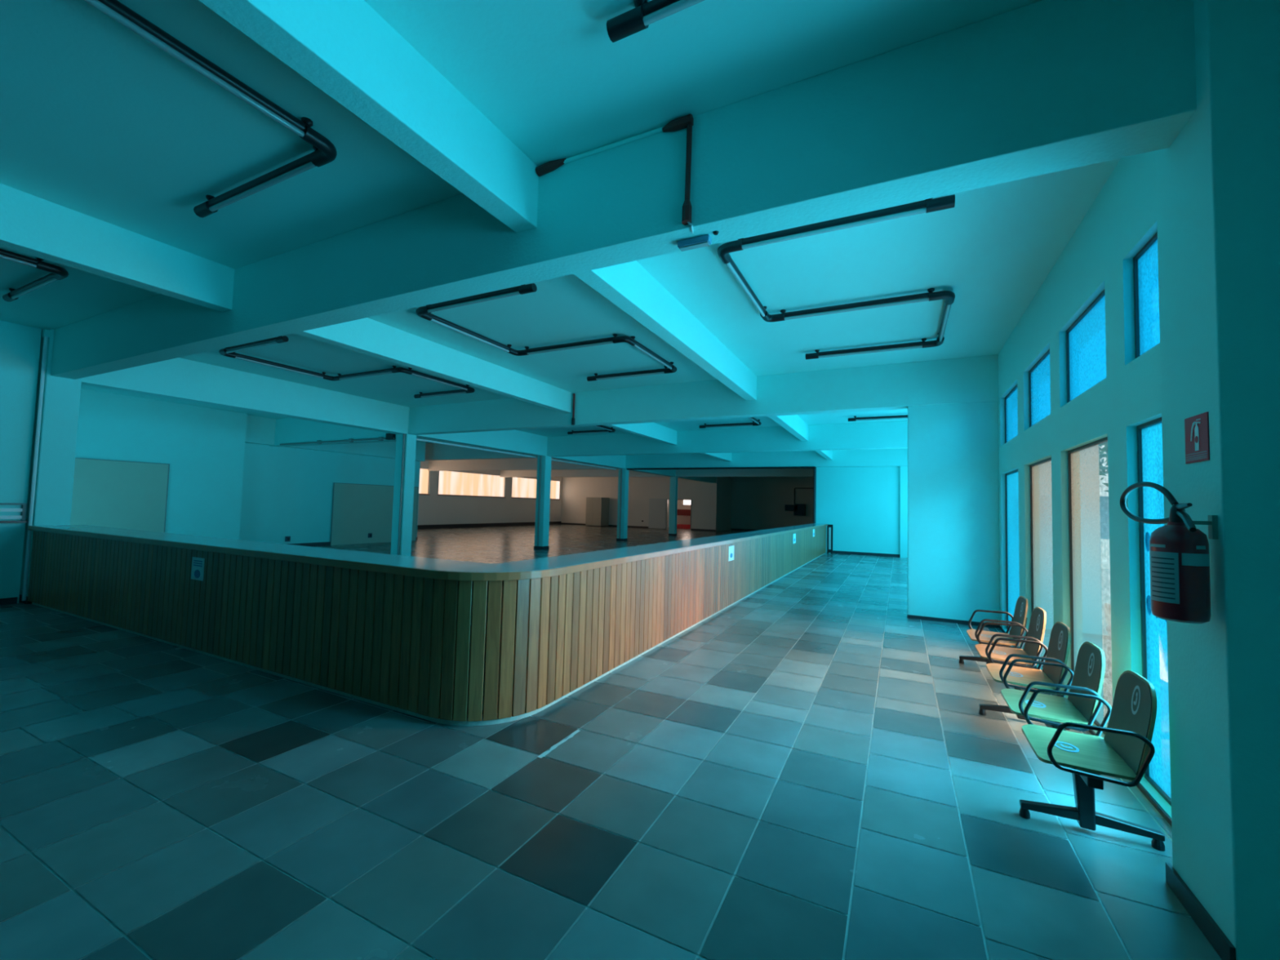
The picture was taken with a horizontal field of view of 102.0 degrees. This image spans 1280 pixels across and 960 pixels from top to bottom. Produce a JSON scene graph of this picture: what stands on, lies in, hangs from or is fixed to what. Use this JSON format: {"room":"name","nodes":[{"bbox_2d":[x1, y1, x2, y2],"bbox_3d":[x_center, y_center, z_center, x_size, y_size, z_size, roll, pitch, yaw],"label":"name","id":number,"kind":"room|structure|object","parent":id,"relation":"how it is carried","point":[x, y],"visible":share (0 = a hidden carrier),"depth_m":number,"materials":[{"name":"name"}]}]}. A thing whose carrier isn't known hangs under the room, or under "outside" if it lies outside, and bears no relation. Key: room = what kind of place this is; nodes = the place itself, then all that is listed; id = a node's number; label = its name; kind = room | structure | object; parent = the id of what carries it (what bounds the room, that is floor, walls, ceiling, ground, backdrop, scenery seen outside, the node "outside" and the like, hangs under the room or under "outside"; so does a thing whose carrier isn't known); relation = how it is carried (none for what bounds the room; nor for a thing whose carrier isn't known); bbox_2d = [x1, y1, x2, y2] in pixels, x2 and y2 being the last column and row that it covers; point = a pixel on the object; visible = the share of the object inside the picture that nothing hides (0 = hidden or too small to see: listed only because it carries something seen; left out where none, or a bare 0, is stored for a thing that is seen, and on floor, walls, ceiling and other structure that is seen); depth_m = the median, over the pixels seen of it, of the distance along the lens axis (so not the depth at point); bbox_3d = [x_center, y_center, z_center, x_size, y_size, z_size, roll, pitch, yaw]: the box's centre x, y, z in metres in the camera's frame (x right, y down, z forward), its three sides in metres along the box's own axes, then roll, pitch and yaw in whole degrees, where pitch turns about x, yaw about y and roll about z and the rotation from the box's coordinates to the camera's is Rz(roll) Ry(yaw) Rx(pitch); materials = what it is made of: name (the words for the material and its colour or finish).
{"room":"reception lobby","nodes":[
{"label":"reception lobby","id":0,"kind":"room"},
{"bbox_2d":[0,320,41,603],"bbox_3d":[-10.966,-0.495,3.112,0.200,3.930,9.700,0,-3,27],"label":"wall","id":1,"kind":"structure","parent":0,"point":[20,344],"depth_m":7.27,"materials":[{"name":"paint"}]},
{"bbox_2d":[0,596,17,605],"bbox_3d":[-10.922,1.421,2.959,0.020,0.090,9.680,0,-3,27],"label":"baseboard","id":2,"kind":"structure","parent":1,"relation":"attached to","point":[7,601],"depth_m":7.21,"materials":[{"name":"grey"}]},
{"bbox_2d":[0,502,27,519],"bbox_3d":[-9.038,0.407,6.677,0.060,0.240,1.490,0,-3,27],"label":"wall rack","id":3,"kind":"object","parent":1,"relation":"attached to","point":[24,505],"visible":1,"depth_m":7.25,"materials":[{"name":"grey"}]},
{"bbox_2d":[0,520,28,523],"bbox_3d":[-9.075,0.541,6.558,0.100,0.030,1.860,0,-3,27],"label":"wall ledge","id":4,"kind":"object","parent":1,"relation":"attached to","point":[26,521],"visible":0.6,"depth_m":7.19,"materials":[{"name":"grey"}]},
{"bbox_2d":[75,388,420,543],"bbox_3d":[-11.304,0.099,15.284,0.700,3.930,11.800,0,-3,27],"label":"wall","id":5,"kind":"structure","parent":0,"point":[221,485],"depth_m":14.20,"materials":[{"name":"paint"}]},
{"bbox_2d":[70,457,169,532],"bbox_3d":[-12.402,0.713,12.273,0.032,2.350,1.850,0,-3,27],"label":"wall panel","id":6,"kind":"object","parent":5,"relation":"attached to","point":[108,493],"visible":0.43,"depth_m":12.34,"materials":[{"name":"beige paint"}]},
{"bbox_2d":[269,417,396,446],"bbox_3d":[-8.659,-1.429,14.588,5.650,0.810,0.250,0,-3,27],"label":"beam","id":7,"kind":"structure","parent":5,"relation":"attached to","point":[287,430],"depth_m":14.75,"materials":[{"name":"paint"}]},
{"bbox_2d":[244,414,425,461],"bbox_3d":[-10.090,-1.319,17.762,0.250,0.790,6.450,0,-3,27],"label":"beam","id":8,"kind":"structure","parent":5,"relation":"attached to","point":[259,430],"depth_m":17.20,"materials":[{"name":"paint"}]},
{"bbox_2d":[280,433,395,445],"bbox_3d":[-8.476,-1.109,14.286,4.950,0.170,0.090,0,-3,27],"label":"conduit","id":9,"kind":"object","parent":5,"relation":"attached to","point":[388,436],"visible":0.97,"depth_m":13.92,"materials":[{"name":"grey metal"}]},
{"bbox_2d":[284,537,417,546],"bbox_3d":[-10.278,2.150,17.639,0.030,0.120,6.450,0,-3,27],"label":"baseboard","id":10,"kind":"structure","parent":5,"relation":"attached to","point":[317,544],"depth_m":16.89,"materials":[{"name":"grey"}]},
{"bbox_2d":[329,482,418,545],"bbox_3d":[-9.588,1.236,18.947,0.032,2.110,3.440,0,-3,27],"label":"wall panel","id":11,"kind":"object","parent":5,"relation":"attached to","point":[358,510],"visible":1,"depth_m":18.40,"materials":[{"name":"beige paint"}]},
{"bbox_2d":[417,460,562,524],"bbox_3d":[-9.675,1.050,33.618,0.200,3.930,22.900,0,-3,27],"label":"wall","id":12,"kind":"structure","parent":0,"point":[433,508],"depth_m":32.44,"materials":[{"name":"paint"}]},
{"bbox_2d":[418,467,428,493],"bbox_3d":[-13.058,-0.082,26.702,0.041,1.420,5.360,0,-3,27],"label":"window blind","id":13,"kind":"object","parent":12,"relation":"attached to","point":[424,473],"visible":0.07,"depth_m":28.78,"materials":[{"name":"white fabric"}]},
{"bbox_2d":[437,471,505,497],"bbox_3d":[-10.324,0.292,32.198,0.150,1.490,5.700,0,-3,27],"label":"window","id":14,"kind":"structure","parent":12,"relation":"in","point":[468,472],"depth_m":32.18,"materials":[{"name":"grey metal"}]},
{"bbox_2d":[438,471,504,497],"bbox_3d":[-10.310,0.262,32.193,0.041,1.420,5.560,0,-3,27],"label":"window blind","id":15,"kind":"object","parent":14,"relation":"attached to","point":[451,482],"visible":0.95,"depth_m":31.91,"materials":[{"name":"white fabric"}]},
{"bbox_2d":[424,442,535,460],"bbox_3d":[-8.860,-1.160,21.448,12.150,0.680,0.250,0,-3,27],"label":"beam","id":16,"kind":"structure","parent":12,"relation":"attached to","point":[433,451],"depth_m":20.45,"materials":[{"name":"paint"}]},
{"bbox_2d":[417,521,561,528],"bbox_3d":[-10.380,2.807,31.957,0.030,0.220,18.900,0,-3,27],"label":"baseboard","id":17,"kind":"structure","parent":12,"relation":"attached to","point":[504,524],"depth_m":32.28,"materials":[{"name":"grey"}]},
{"bbox_2d":[416,438,616,470],"bbox_3d":[-3.556,-0.787,18.518,0.060,0.060,11.000,0,-3,27],"label":"conduit","id":18,"kind":"object","parent":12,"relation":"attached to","point":[417,439],"visible":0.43,"depth_m":16.48,"materials":[{"name":"white"}]},
{"bbox_2d":[427,457,618,471],"bbox_3d":[-6.379,-0.850,26.403,12.150,0.680,0.250,0,-3,27],"label":"beam","id":19,"kind":"structure","parent":12,"relation":"attached to","point":[523,464],"depth_m":26.75,"materials":[{"name":"paint"}]},
{"bbox_2d":[511,477,559,499],"bbox_3d":[-7.519,0.642,37.801,0.150,1.490,5.650,0,-3,27],"label":"window","id":20,"kind":"structure","parent":12,"relation":"in","point":[530,477],"depth_m":36.70,"materials":[{"name":"grey metal"}]},
{"bbox_2d":[511,477,559,498],"bbox_3d":[-7.502,0.612,37.803,0.041,1.420,5.526,0,-3,27],"label":"window blind","id":21,"kind":"object","parent":20,"relation":"attached to","point":[524,487],"visible":0.62,"depth_m":36.91,"materials":[{"name":"white fabric"}]},
{"bbox_2d":[0,0,1120,443],"bbox_3d":[-3.121,-1.616,18.632,25.534,0.250,44.700,0,-3,27],"label":"ceiling","id":22,"kind":"structure","parent":0,"point":[98,120],"depth_m":3.73,"materials":[{"name":"paint"}]},
{"bbox_2d":[0,248,68,302],"bbox_3d":[-7.562,-2.261,4.173,1.961,0.123,3.646,0,-3,27],"label":"ceiling lamp","id":23,"kind":"object","parent":22,"relation":"attached to","point":[58,273],"visible":0.9,"depth_m":5.32,"materials":[{"name":"black plastic"}]},
{"bbox_2d":[0,183,234,311],"bbox_3d":[-6.450,-2.236,1.005,0.180,0.430,9.780,0,-3,27],"label":"ceiling beam","id":24,"kind":"structure","parent":22,"relation":"attached to","point":[30,224],"depth_m":4.49,"materials":[{"name":"paint"}]},
{"bbox_2d":[84,0,337,217],"bbox_3d":[-3.619,-2.257,2.199,1.961,0.123,3.646,0,-3,27],"label":"ceiling lamp","id":25,"kind":"object","parent":22,"relation":"attached to","point":[325,152],"visible":1,"depth_m":2.98,"materials":[{"name":"black plastic"}]},
{"bbox_2d":[218,335,475,398],"bbox_3d":[-5.001,-1.938,9.356,1.961,0.123,3.646,0,-3,27],"label":"ceiling lamp","id":26,"kind":"object","parent":22,"relation":"attached to","point":[229,352],"visible":0.91,"depth_m":9.17,"materials":[{"name":"black plastic"}]},
{"bbox_2d":[198,0,538,232],"bbox_3d":[-2.972,-2.232,-0.736,0.180,0.430,9.780,0,-3,27],"label":"ceiling beam","id":27,"kind":"structure","parent":22,"relation":"attached to","point":[344,48],"depth_m":2.58,"materials":[{"name":"paint"}]},
{"bbox_2d":[294,317,572,413],"bbox_3d":[-2.830,-1.783,8.237,0.180,0.430,5.920,0,-3,27],"label":"beam","id":28,"kind":"structure","parent":22,"relation":"attached to","point":[368,336],"depth_m":7.68,"materials":[{"name":"paint"}]},
{"bbox_2d":[415,283,676,381],"bbox_3d":[-1.040,-1.934,7.373,1.961,0.123,3.646,0,-3,27],"label":"ceiling lamp","id":29,"kind":"object","parent":22,"relation":"attached to","point":[424,312],"visible":0.94,"depth_m":7.10,"materials":[{"name":"black plastic"}]},
{"bbox_2d":[567,425,615,434],"bbox_3d":[-2.396,-1.613,14.561,1.961,0.123,3.646,0,-3,27],"label":"ceiling lamp","id":30,"kind":"object","parent":22,"relation":"attached to","point":[606,429],"visible":0.31,"depth_m":15.94,"materials":[{"name":"black plastic"}]},
{"bbox_2d":[606,422,676,444],"bbox_3d":[-0.167,-1.451,13.559,0.180,0.430,5.500,0,-3,27],"label":"beam","id":31,"kind":"structure","parent":22,"relation":"attached to","point":[654,431],"depth_m":14.39,"materials":[{"name":"paint"}]},
{"bbox_2d":[606,0,704,42],"bbox_3d":[-0.248,-2.252,0.534,1.961,0.123,3.646,0,-3,27],"label":"ceiling lamp","id":32,"kind":"object","parent":22,"relation":"attached to","point":[645,12],"visible":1,"depth_m":2.37,"materials":[{"name":"black plastic"}]},
{"bbox_2d":[573,260,756,400],"bbox_3d":[0.648,-1.780,6.496,0.180,0.430,5.920,0,-3,27],"label":"beam","id":33,"kind":"structure","parent":22,"relation":"attached to","point":[628,286],"depth_m":5.67,"materials":[{"name":"paint"}]},
{"bbox_2d":[700,452,731,461],"bbox_3d":[2.425,-1.127,18.737,0.180,0.430,5.600,0,-3,27],"label":"beam","id":34,"kind":"structure","parent":22,"relation":"attached to","point":[724,456],"depth_m":20.03,"materials":[{"name":"paint"}]},
{"bbox_2d":[699,417,761,428],"bbox_3d":[1.565,-1.608,12.578,1.961,0.123,3.646,0,-3,27],"label":"ceiling lamp","id":35,"kind":"object","parent":22,"relation":"attached to","point":[757,421],"visible":0.29,"depth_m":14.03,"materials":[{"name":"black plastic"}]},
{"bbox_2d":[768,414,808,440],"bbox_3d":[3.312,-1.447,11.817,0.180,0.430,5.500,0,-3,27],"label":"beam","id":36,"kind":"structure","parent":22,"relation":"attached to","point":[794,424],"depth_m":12.50,"materials":[{"name":"paint"}]},
{"bbox_2d":[815,449,832,460],"bbox_3d":[5.904,-1.123,16.995,0.180,0.430,5.600,0,-3,27],"label":"beam","id":37,"kind":"structure","parent":22,"relation":"attached to","point":[828,455],"depth_m":18.25,"materials":[{"name":"paint"}]},
{"bbox_2d":[717,194,955,359],"bbox_3d":[2.331,-1.930,5.685,1.961,0.123,3.646,0,-3,27],"label":"ceiling lamp","id":38,"kind":"object","parent":22,"relation":"attached to","point":[930,205],"visible":0.94,"depth_m":5.03,"materials":[{"name":"black plastic"}]},
{"bbox_2d":[848,414,907,421],"bbox_3d":[5.026,-1.605,10.846,1.961,0.123,3.646,0,-3,27],"label":"ceiling lamp","id":39,"kind":"object","parent":22,"relation":"attached to","point":[903,416],"visible":0.11,"depth_m":12.46,"materials":[{"name":"black plastic"}]},
{"bbox_2d":[0,524,1222,959],"bbox_3d":[-3.251,2.556,18.436,25.284,0.252,44.700,0,-3,27],"label":"floor","id":40,"kind":"structure","parent":0,"point":[811,768],"depth_m":2.70,"materials":[{"name":"tile"}]},
{"bbox_2d":[18,328,81,604],"bbox_3d":[-8.678,-0.212,7.628,0.514,3.930,0.384,0,-3,27],"label":"concrete column","id":41,"kind":"structure","parent":40,"relation":"on","point":[61,396],"depth_m":7.50,"materials":[{"name":"paint"}]},
{"bbox_2d":[22,328,49,600],"bbox_3d":[-8.583,-0.234,7.349,0.070,3.850,0.055,0,-3,27],"label":"conduit","id":42,"kind":"object","parent":41,"relation":"attached to","point":[46,333],"visible":1,"depth_m":7.34,"materials":[{"name":"white"}]},
{"bbox_2d":[390,434,416,555],"bbox_3d":[-6.003,0.471,13.140,0.424,3.250,0.314,0,-3,27],"label":"concrete column","id":43,"kind":"structure","parent":40,"relation":"on","point":[410,439],"depth_m":13.04,"materials":[{"name":"paint"}]},
{"bbox_2d":[397,433,405,555],"bbox_3d":[-5.958,0.086,12.940,0.080,3.800,0.070,0,-3,27],"label":"conduit","id":44,"kind":"object","parent":43,"relation":"attached to","point":[403,437],"visible":0.62,"depth_m":12.91,"materials":[{"name":"grey"}]},
{"bbox_2d":[27,525,826,725],"bbox_3d":[-0.826,1.716,13.231,8.480,1.040,17.620,0,-3,27],"label":"counter","id":45,"kind":"object","parent":40,"relation":"on","point":[444,651],"depth_m":4.55,"materials":[{"name":"brown wood"}]},
{"bbox_2d":[191,556,204,581],"bbox_3d":[-4.471,0.897,5.234,0.240,0.225,0.003,0,-3,27],"label":"notice","id":46,"kind":"object","parent":45,"relation":"attached to","point":[197,563],"visible":1,"depth_m":5.23,"materials":[{"name":"white paper"}]},
{"bbox_2d":[27,523,827,581],"bbox_3d":[-0.800,1.165,13.224,8.532,0.060,17.672,0,-3,27],"label":"countertop","id":47,"kind":"structure","parent":45,"relation":"on","point":[418,566],"depth_m":4.79,"materials":[{"name":"white stone"}]},
{"bbox_2d":[728,545,733,561],"bbox_3d":[1.472,1.180,8.340,0.003,0.235,0.300,0,-3,27],"label":"notice","id":48,"kind":"object","parent":45,"relation":"attached to","point":[731,553],"visible":1,"depth_m":8.32,"materials":[{"name":"white paper"}]},
{"bbox_2d":[533,455,551,549],"bbox_3d":[-3.411,0.789,18.207,0.384,3.250,0.374,0,-3,27],"label":"concrete column","id":49,"kind":"structure","parent":40,"relation":"on","point":[544,532],"depth_m":18.07,"materials":[{"name":"paint"}]},
{"bbox_2d":[537,455,542,546],"bbox_3d":[-3.494,0.423,18.041,0.055,3.760,0.055,4,-4,-41],"label":"conduit","id":50,"kind":"object","parent":49,"relation":"attached to","point":[540,460],"visible":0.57,"depth_m":18.01,"materials":[{"name":"grey metal"}]},
{"bbox_2d":[585,497,609,526],"bbox_3d":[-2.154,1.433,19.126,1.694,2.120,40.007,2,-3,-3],"label":"tall cabinet","id":51,"kind":"object","parent":40,"relation":"on","point":[597,508],"visible":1,"depth_m":37.80,"materials":[{"name":"beige"}]},
{"bbox_2d":[616,468,629,541],"bbox_3d":[-0.774,1.118,23.474,0.384,3.250,0.374,0,-3,27],"label":"concrete column","id":52,"kind":"structure","parent":40,"relation":"on","point":[624,497],"depth_m":23.33,"materials":[{"name":"paint"}]},
{"bbox_2d":[618,468,622,538],"bbox_3d":[-0.857,0.752,23.309,0.055,3.760,0.055,4,-4,-41],"label":"conduit","id":53,"kind":"object","parent":52,"relation":"attached to","point":[621,468],"visible":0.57,"depth_m":23.27,"materials":[{"name":"grey metal"}]},
{"bbox_2d":[668,476,678,535],"bbox_3d":[1.851,1.446,28.720,0.384,3.250,0.324,0,-3,27],"label":"concrete column","id":54,"kind":"structure","parent":40,"relation":"on","point":[673,480],"depth_m":28.59,"materials":[{"name":"paint"}]},
{"bbox_2d":[676,509,690,528],"bbox_3d":[3.793,2.892,38.186,2.200,1.400,0.700,0,-3,27],"label":"bench","id":55,"kind":"object","parent":40,"relation":"on","point":[680,512],"visible":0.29,"depth_m":38.21,"materials":[{"name":"red"}]},
{"bbox_2d":[826,524,832,554],"bbox_3d":[7.069,2.199,19.262,0.200,1.080,0.040,0,-3,27],"label":"gate","id":56,"kind":"object","parent":40,"relation":"on","point":[829,527],"visible":0.97,"depth_m":19.26,"materials":[{"name":"black metal"}]},
{"bbox_2d":[959,595,1164,851],"bbox_3d":[2.941,1.453,3.945,0.578,0.842,3.664,0,-3,27],"label":"bench","id":57,"kind":"object","parent":40,"relation":"on","point":[1126,751],"visible":1,"depth_m":2.80,"materials":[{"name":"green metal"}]},
{"bbox_2d":[560,476,732,531],"bbox_3d":[0.294,1.586,39.235,12.600,3.930,3.500,0,-3,27],"label":"wall","id":58,"kind":"structure","parent":0,"point":[711,503],"depth_m":37.33,"materials":[{"name":"paint"}]},
{"bbox_2d":[81,357,715,483],"bbox_3d":[-1.057,-0.881,22.985,0.370,0.680,33.800,0,-3,27],"label":"ceiling beam","id":59,"kind":"structure","parent":58,"relation":"attached to","point":[179,379],"depth_m":10.50,"materials":[{"name":"paint"}]},
{"bbox_2d":[560,522,715,531],"bbox_3d":[-0.544,3.390,37.565,12.600,0.120,0.030,0,-3,27],"label":"baseboard","id":60,"kind":"structure","parent":58,"relation":"attached to","point":[637,526],"depth_m":37.38,"materials":[{"name":"grey"}]},
{"bbox_2d":[648,498,691,528],"bbox_3d":[2.128,2.395,36.401,3.220,2.130,0.270,0,-3,27],"label":"door","id":61,"kind":"structure","parent":58,"relation":"in","point":[658,508],"depth_m":36.64,"materials":[{"name":"grey"}]},
{"bbox_2d":[667,499,690,527],"bbox_3d":[0.852,1.667,40.574,12.400,3.930,0.200,0,-3,27],"label":"wall","id":62,"kind":"structure","parent":0,"point":[681,519],"depth_m":39.26,"materials":[{"name":"paint"}]},
{"bbox_2d":[626,466,815,470],"bbox_3d":[3.038,-0.484,21.481,8.100,0.070,0.070,0,-3,27],"label":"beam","id":63,"kind":"structure","parent":0,"point":[806,467],"depth_m":21.20,"materials":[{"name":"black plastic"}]},
{"bbox_2d":[731,476,813,529],"bbox_3d":[6.586,1.696,38.151,25.224,3.930,0.200,0,-3,27],"label":"wall","id":64,"kind":"structure","parent":0,"point":[758,503],"depth_m":36.77,"materials":[{"name":"paint"}]},
{"bbox_2d":[784,487,813,515],"bbox_3d":[11.071,1.486,35.633,2.100,1.930,0.290,0,-3,27],"label":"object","id":65,"kind":"object","parent":64,"relation":"attached to","point":[799,509],"visible":0.95,"depth_m":35.58,"materials":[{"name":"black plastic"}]},
{"bbox_2d":[815,466,900,554],"bbox_3d":[12.265,1.248,26.151,4.324,3.930,16.200,0,-3,27],"label":"wall","id":66,"kind":"structure","parent":0,"point":[862,504],"depth_m":19.13,"materials":[{"name":"paint"}]},
{"bbox_2d":[499,468,813,477],"bbox_3d":[0.058,-0.519,29.712,20.700,0.680,0.250,0,-3,27],"label":"beam","id":67,"kind":"structure","parent":66,"relation":"attached to","point":[736,472],"depth_m":28.30,"materials":[{"name":"paint"}]},
{"bbox_2d":[625,448,907,468],"bbox_3d":[4.925,-0.838,20.744,12.334,0.680,0.250,0,-3,27],"label":"beam","id":68,"kind":"structure","parent":66,"relation":"attached to","point":[868,457],"depth_m":20.31,"materials":[{"name":"paint"}]},
{"bbox_2d":[813,466,816,523],"bbox_3d":[6.646,0.578,19.710,0.092,2.140,0.092,4,-4,-41],"label":"pipe","id":69,"kind":"object","parent":66,"relation":"attached to","point":[814,469],"visible":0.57,"depth_m":19.68,"materials":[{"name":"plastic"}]},
{"bbox_2d":[832,550,900,557],"bbox_3d":[8.236,2.707,18.993,2.330,0.100,0.020,0,-3,27],"label":"baseboard","id":70,"kind":"structure","parent":66,"relation":"attached to","point":[833,551],"depth_m":18.94,"materials":[{"name":"grey"}]},
{"bbox_2d":[900,466,907,557],"bbox_3d":[9.413,0.794,18.479,0.230,3.930,0.100,0,-3,27],"label":"trim","id":71,"kind":"structure","parent":66,"relation":"attached to","point":[904,469],"depth_m":18.41,"materials":[{"name":"paint"}]},
{"bbox_2d":[906,400,999,627],"bbox_3d":[4.683,0.142,7.797,1.174,3.930,0.215,0,-3,27],"label":"wall","id":72,"kind":"structure","parent":0,"point":[953,481],"depth_m":7.68,"materials":[{"name":"paint"}]},
{"bbox_2d":[571,393,575,425],"bbox_3d":[-1.381,-1.475,10.774,0.065,0.660,0.065,4,-4,-41],"label":"pipe","id":73,"kind":"object","parent":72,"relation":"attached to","point":[574,394],"visible":1,"depth_m":10.76,"materials":[{"name":"black plastic"}]},
{"bbox_2d":[408,354,998,435],"bbox_3d":[-0.259,-1.485,10.387,12.334,0.680,0.250,0,-3,27],"label":"beam","id":74,"kind":"structure","parent":72,"relation":"attached to","point":[971,379],"depth_m":9.14,"materials":[{"name":"paint"}]},
{"bbox_2d":[997,151,1171,817],"bbox_3d":[4.304,0.022,5.572,0.140,3.930,27.800,0,-3,27],"label":"wall","id":75,"kind":"structure","parent":0,"point":[1099,255],"depth_m":3.72,"materials":[{"name":"paint"}]},
{"bbox_2d":[535,114,693,233],"bbox_3d":[-0.192,-1.824,3.324,1.153,0.688,0.104,0,-3,27],"label":"conduit","id":76,"kind":"object","parent":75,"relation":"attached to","point":[685,122],"visible":1,"depth_m":3.10,"materials":[{"name":"plastic"}]},
{"bbox_2d":[535,158,565,176],"bbox_3d":[-0.601,-2.134,3.528,0.239,0.070,0.060,0,-3,27],"label":"ceiling light fixture","id":77,"kind":"object","parent":76,"relation":"attached to","point":[551,166],"depth_m":3.52,"materials":[{"name":"black plastic"}]},
{"bbox_2d":[662,114,693,132],"bbox_3d":[0.224,-2.136,3.112,0.191,0.060,0.062,0,-3,27],"label":"socket","id":78,"kind":"object","parent":76,"relation":"attached to","point":[685,122],"depth_m":3.09,"materials":[{"name":"black plastic"}]},
{"bbox_2d":[681,199,691,225],"bbox_3d":[0.276,-1.580,3.050,0.055,0.131,0.055,4,-4,-41],"label":"socket","id":79,"kind":"object","parent":76,"relation":"attached to","point":[686,206],"depth_m":3.03,"materials":[{"name":"black plastic"}]},
{"bbox_2d":[50,0,1196,379],"bbox_3d":[-3.017,-1.829,4.878,12.334,0.680,0.250,0,-3,27],"label":"beam","id":80,"kind":"structure","parent":75,"relation":"attached to","point":[1043,86],"depth_m":2.86,"materials":[{"name":"paint"}]},
{"bbox_2d":[677,234,711,251],"bbox_3d":[0.337,-1.462,3.199,0.205,0.047,0.060,0,-3,27],"label":"emergency light","id":81,"kind":"object","parent":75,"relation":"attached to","point":[703,241],"visible":1,"depth_m":3.18,"materials":[{"name":"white plastic"}]},
{"bbox_2d":[546,420,907,457],"bbox_3d":[2.311,-1.164,15.521,12.334,0.680,0.250,0,-3,27],"label":"beam","id":82,"kind":"structure","parent":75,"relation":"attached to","point":[890,434],"depth_m":15.04,"materials":[{"name":"paint"}]},
{"bbox_2d":[1004,384,1017,443],"bbox_3d":[4.910,-0.854,6.786,0.035,0.690,1.190,0,-3,27],"label":"window","id":83,"kind":"structure","parent":75,"relation":"in","point":[1011,399],"depth_m":6.95,"materials":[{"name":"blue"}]},
{"bbox_2d":[1004,469,1019,631],"bbox_3d":[4.863,0.954,6.696,0.035,2.150,1.190,0,-3,27],"label":"window","id":84,"kind":"structure","parent":75,"relation":"in","point":[1012,564],"depth_m":6.93,"materials":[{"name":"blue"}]},
{"bbox_2d":[1028,349,1050,427],"bbox_3d":[4.226,-0.939,5.420,0.035,0.690,1.170,0,-3,27],"label":"window","id":85,"kind":"structure","parent":75,"relation":"in","point":[1039,380],"depth_m":5.54,"materials":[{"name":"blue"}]},
{"bbox_2d":[1030,457,1053,667],"bbox_3d":[4.179,0.868,5.330,0.035,2.150,1.170,0,-3,27],"label":"window","id":86,"kind":"structure","parent":75,"relation":"in","point":[1041,501],"depth_m":5.47,"materials":[{"name":"grey"}]},
{"bbox_2d":[999,626,1171,826],"bbox_3d":[3.809,1.923,4.758,0.012,0.028,5.795,0,-3,27],"label":"baseboard","id":87,"kind":"structure","parent":75,"relation":"attached to","point":[1144,792],"depth_m":2.93,"materials":[{"name":"grey"}]},
{"bbox_2d":[1066,289,1106,403],"bbox_3d":[3.562,-1.022,4.094,0.035,0.690,1.160,0,-3,27],"label":"window","id":88,"kind":"structure","parent":75,"relation":"in","point":[1086,340],"depth_m":4.15,"materials":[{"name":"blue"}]},
{"bbox_2d":[1067,436,1107,734],"bbox_3d":[3.515,0.785,4.004,0.035,2.150,1.160,0,-3,27],"label":"window","id":89,"kind":"structure","parent":75,"relation":"in","point":[1083,461],"depth_m":4.20,"materials":[{"name":"grey"}]},
{"bbox_2d":[1133,231,1159,358],"bbox_3d":[2.896,-1.105,2.764,0.035,0.690,1.160,0,-3,27],"label":"window","id":90,"kind":"structure","parent":75,"relation":"in","point":[1145,262],"depth_m":3.16,"materials":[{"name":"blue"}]},
{"bbox_2d":[1136,417,1171,806],"bbox_3d":[2.849,0.702,2.674,0.035,2.150,1.160,0,-3,27],"label":"window","id":91,"kind":"structure","parent":75,"relation":"in","point":[1149,434],"depth_m":3.06,"materials":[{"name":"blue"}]},
{"bbox_2d":[1155,0,1279,959],"bbox_3d":[2.367,-0.200,2.098,0.214,3.930,0.480,0,-3,27],"label":"wall pier","id":92,"kind":"object","parent":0,"point":[1218,181],"visible":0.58,"depth_m":1.94,"materials":[{"name":"paint"}]},
{"bbox_2d":[1120,481,1217,623],"bbox_3d":[2.160,0.274,2.133,0.186,0.546,0.707,0,-3,27],"label":"fire extinguisher","id":93,"kind":"object","parent":92,"relation":"attached to","point":[1180,555],"visible":1,"depth_m":1.95,"materials":[{"name":"red paint"}]},
{"bbox_2d":[1184,411,1209,463],"bbox_3d":[2.234,-0.166,2.080,0.006,0.188,0.178,0,-3,27],"label":"sign","id":94,"kind":"object","parent":92,"relation":"attached to","point":[1196,427],"visible":1,"depth_m":2.07,"materials":[{"name":"red plastic"}]},
{"bbox_2d":[1186,450,1207,461],"bbox_3d":[2.231,-0.096,2.077,0.002,0.028,0.162,0,-3,27],"label":"print","id":95,"kind":"object","parent":94,"relation":"attached to","point":[1191,455],"depth_m":2.07,"materials":[{"name":"white"}]},
{"bbox_2d":[1165,862,1235,959],"bbox_3d":[2.219,1.720,2.063,0.015,0.085,0.500,0,-3,27],"label":"baseboard","id":96,"kind":"object","parent":92,"relation":"attached to","point":[1222,945],"visible":1,"depth_m":2.02,"materials":[{"name":"grey"}]},
{"label":"outside","id":97,"kind":"structure","parent":0,"visible":0},
{"bbox_2d":[1101,568,1112,719],"bbox_3d":[15.344,2.287,2.257,22.576,0.250,50.000,0,-3,27],"label":"ground","id":98,"kind":"structure","parent":97,"point":[1105,573],"depth_m":7.32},
{"bbox_2d":[1098,441,1108,492],"bbox_3d":[11.600,0.145,11.558,3.253,4.766,3.201,0,-3,27],"label":"tree","id":99,"kind":"object","parent":98,"relation":"on","point":[1104,449],"visible":0.02,"depth_m":11.97,"materials":[{"name":"green plant"}]},
{"bbox_2d":[1099,496,1110,568],"bbox_3d":[16.392,1.715,16.440,9.400,2.350,0.400,0,-3,27],"label":"wall","id":100,"kind":"structure","parent":98,"relation":"on","point":[1104,513],"depth_m":16.91,"materials":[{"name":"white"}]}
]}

